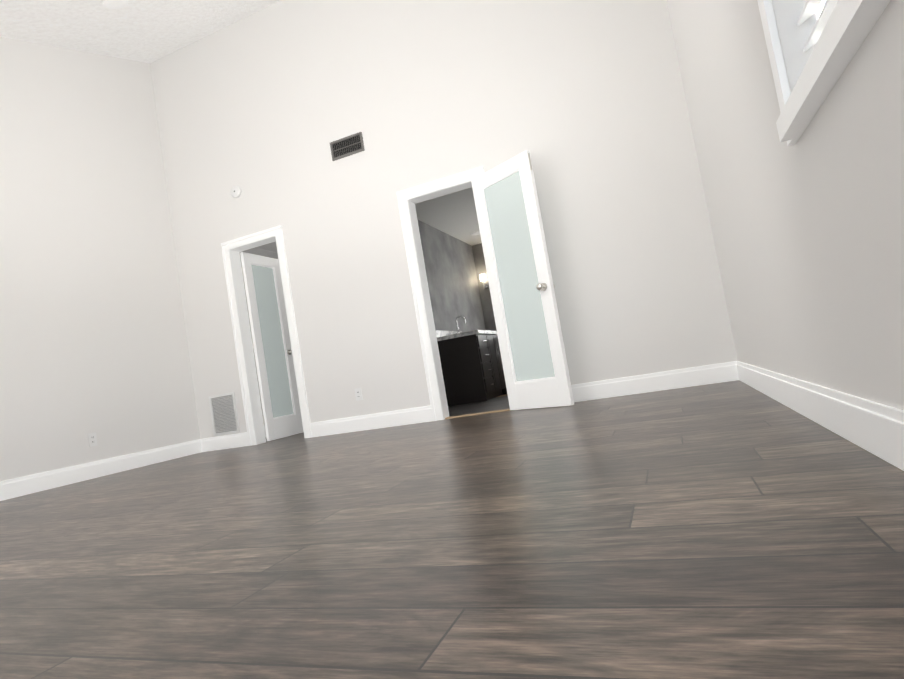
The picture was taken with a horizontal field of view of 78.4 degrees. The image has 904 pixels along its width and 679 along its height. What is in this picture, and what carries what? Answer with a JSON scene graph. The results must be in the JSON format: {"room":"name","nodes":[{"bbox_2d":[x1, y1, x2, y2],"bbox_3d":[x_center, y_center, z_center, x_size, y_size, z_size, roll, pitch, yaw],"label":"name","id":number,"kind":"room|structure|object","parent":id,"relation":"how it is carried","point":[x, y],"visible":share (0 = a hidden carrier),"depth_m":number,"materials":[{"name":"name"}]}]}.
{"room":"empty bedroom","nodes":[
{"label":"empty bedroom","id":0,"kind":"room"},
{"bbox_2d":[0,37,199,481],"bbox_3d":[-4.109,-0.978,3.381,0.120,4.440,5.990,-11,-4,21],"label":"wall","id":1,"kind":"structure","parent":0,"point":[93,337],"depth_m":5.06,"materials":[{"name":"white paint"}]},
{"bbox_2d":[88,433,96,446],"bbox_3d":[-3.130,0.872,4.830,0.008,0.114,0.070,-11,-4,21],"label":"electrical outlet","id":2,"kind":"object","parent":1,"relation":"attached to","point":[92,438],"visible":1,"depth_m":4.83,"materials":[{"name":"white plastic"}]},
{"bbox_2d":[0,439,203,500],"bbox_3d":[-3.206,1.128,4.498,0.020,0.140,3.016,-11,-4,21],"label":"baseboard","id":3,"kind":"structure","parent":1,"relation":"attached to","point":[12,488],"depth_m":4.76,"materials":[{"name":"white wood"}]},
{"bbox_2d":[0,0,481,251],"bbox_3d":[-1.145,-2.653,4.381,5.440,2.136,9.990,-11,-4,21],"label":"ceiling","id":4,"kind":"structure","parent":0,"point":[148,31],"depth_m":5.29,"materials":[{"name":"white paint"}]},
{"bbox_2d":[103,0,127,8],"bbox_3d":[-2.840,-2.842,4.679,0.198,0.071,0.188,-11,-4,21],"label":"recessed light","id":5,"kind":"object","parent":4,"relation":"in","point":[113,4],"visible":1,"depth_m":4.69,"materials":[{"name":"white"}]},
{"bbox_2d":[239,248,277,425],"bbox_3d":[-2.404,-0.040,7.059,0.120,2.500,2.100,-11,-4,21],"label":"wall","id":6,"kind":"structure","parent":0,"point":[264,253],"depth_m":7.06,"materials":[{"name":"grey paint"}]},
{"bbox_2d":[150,0,736,438],"bbox_3d":[-0.554,-1.450,5.155,5.320,4.440,0.120,-11,-4,21],"label":"wall","id":7,"kind":"structure","parent":0,"point":[584,102],"depth_m":5.03,"materials":[{"name":"white paint"}]},
{"bbox_2d":[209,392,239,435],"bbox_3d":[-2.380,0.779,5.788,0.340,0.420,0.014,-11,-4,21],"label":"air vent","id":8,"kind":"object","parent":7,"relation":"in","point":[223,410],"visible":1,"depth_m":5.79,"materials":[{"name":"white plastic"}]},
{"bbox_2d":[200,432,248,451],"bbox_3d":[-2.357,1.069,5.778,0.610,0.140,0.016,-11,-4,21],"label":"baseboard","id":9,"kind":"structure","parent":7,"relation":"attached to","point":[240,439],"depth_m":5.77,"materials":[{"name":"white wood"}]},
{"bbox_2d":[230,186,241,197],"bbox_3d":[-2.233,-1.524,5.719,0.124,0.124,0.035,-11,-4,21],"label":"smoke detector","id":10,"kind":"object","parent":7,"relation":"attached to","point":[235,191],"visible":1,"depth_m":5.70,"materials":[{"name":"white plastic"}]},
{"bbox_2d":[221,225,311,445],"bbox_3d":[-1.859,-0.026,5.659,0.770,2.120,0.164,-11,-4,21],"label":"door frame","id":11,"kind":"structure","parent":7,"relation":"attached to","point":[231,249],"depth_m":5.69,"materials":[{"name":"white wood"}]},
{"bbox_2d":[240,252,303,440],"bbox_3d":[-1.971,0.066,6.098,0.186,2.015,0.597,-11,-4,21],"label":"door","id":12,"kind":"structure","parent":7,"relation":"in","point":[272,349],"depth_m":6.07,"materials":[{"name":"white wood"}]},
{"bbox_2d":[330,132,364,160],"bbox_3d":[-0.995,-1.828,5.253,0.350,0.180,0.013,-11,-4,21],"label":"air vent","id":13,"kind":"object","parent":7,"relation":"in","point":[347,146],"visible":1,"depth_m":5.25,"materials":[{"name":"brown metal"}]},
{"bbox_2d":[354,388,362,400],"bbox_3d":[-0.879,0.516,5.211,0.070,0.114,0.008,-11,-4,21],"label":"electrical outlet","id":14,"kind":"object","parent":7,"relation":"attached to","point":[358,393],"visible":1,"depth_m":5.21,"materials":[{"name":"white plastic"}]},
{"bbox_2d":[310,406,432,436],"bbox_3d":[-0.772,0.770,5.166,1.300,0.140,0.016,-11,-4,21],"label":"baseboard","id":15,"kind":"structure","parent":7,"relation":"attached to","point":[419,414],"depth_m":5.14,"materials":[{"name":"white wood"}]},
{"bbox_2d":[396,166,483,420],"bbox_3d":[0.077,-0.382,4.912,0.840,2.100,0.164,-11,-4,21],"label":"door frame","id":16,"kind":"structure","parent":7,"relation":"attached to","point":[409,199],"depth_m":4.97,"materials":[{"name":"white wood"}]},
{"bbox_2d":[471,150,573,409],"bbox_3d":[0.540,-0.436,4.465,0.186,1.985,0.647,-6,-5,-42],"label":"bathroom door","id":17,"kind":"structure","parent":7,"relation":"in","point":[528,328],"depth_m":4.44,"materials":[{"name":"white wood"}]},
{"bbox_2d":[571,362,735,401],"bbox_3d":[1.337,0.371,4.352,1.610,0.140,0.016,-11,-4,21],"label":"baseboard","id":18,"kind":"structure","parent":7,"relation":"attached to","point":[721,372],"depth_m":4.26,"materials":[{"name":"white wood"}]},
{"bbox_2d":[0,380,903,678],"bbox_3d":[-2.477,1.090,3.876,8.830,0.100,8.090,-11,-4,21],"label":"floor","id":19,"kind":"structure","parent":0,"point":[732,530],"depth_m":1.18,"materials":[{"name":"brown wood"}]},
{"bbox_2d":[445,408,509,418],"bbox_3d":[0.246,0.647,4.846,0.640,0.012,0.090,-11,-4,21],"label":"trim","id":20,"kind":"structure","parent":19,"relation":"on","point":[479,413],"depth_m":4.82,"materials":[{"name":"beige wood"}]},
{"bbox_2d":[418,220,485,332],"bbox_3d":[-0.215,-0.389,7.232,0.100,2.500,4.000,-11,-4,21],"label":"wall","id":21,"kind":"structure","parent":0,"point":[455,268],"depth_m":7.84,"materials":[{"name":"grey paint"}]},
{"bbox_2d":[448,396,509,416],"bbox_3d":[1.177,0.607,5.741,3.270,0.100,2.220,-11,-4,21],"label":"floor","id":22,"kind":"structure","parent":0,"point":[497,403],"depth_m":5.83,"materials":[{"name":"grey tile"}]},
{"bbox_2d":[435,316,506,405],"bbox_3d":[0.277,0.222,7.241,0.574,1.140,0.960,-11,-4,21],"label":"bathroom vanity","id":23,"kind":"object","parent":22,"relation":"on","point":[472,367],"visible":1,"depth_m":6.84,"materials":[{"name":"black wood"}]},
{"bbox_2d":[474,243,496,330],"bbox_3d":[1.944,-0.665,8.478,3.060,2.500,0.120,-11,-4,21],"label":"wall","id":24,"kind":"structure","parent":0,"point":[479,261],"depth_m":8.96,"materials":[{"name":"grey paint"}]},
{"bbox_2d":[480,274,488,288],"bbox_3d":[0.581,-0.944,8.862,0.240,0.210,0.144,-11,-4,21],"label":"sconce","id":25,"kind":"object","parent":24,"relation":"attached to","point":[482,277],"visible":0.54,"depth_m":8.85,"materials":[{"name":"white glass"}]},
{"bbox_2d":[667,0,903,409],"bbox_3d":[0.760,-1.883,1.438,0.120,4.400,5.870,-11,-4,21],"label":"wall","id":26,"kind":"structure","parent":0,"point":[808,231],"depth_m":1.72,"materials":[{"name":"white paint"}]},
{"bbox_2d":[732,361,903,470],"bbox_3d":[1.070,0.226,1.398,0.016,0.140,5.720,-11,-4,21],"label":"baseboard","id":27,"kind":"structure","parent":26,"relation":"attached to","point":[875,428],"depth_m":1.65,"materials":[{"name":"white wood"}]},
{"bbox_2d":[758,0,889,145],"bbox_3d":[0.558,-1.237,0.696,0.152,1.320,2.120,-11,-4,21],"label":"window","id":28,"kind":"structure","parent":26,"relation":"in","point":[841,29],"depth_m":1.30,"materials":[{"name":"white wood"}]}
]}

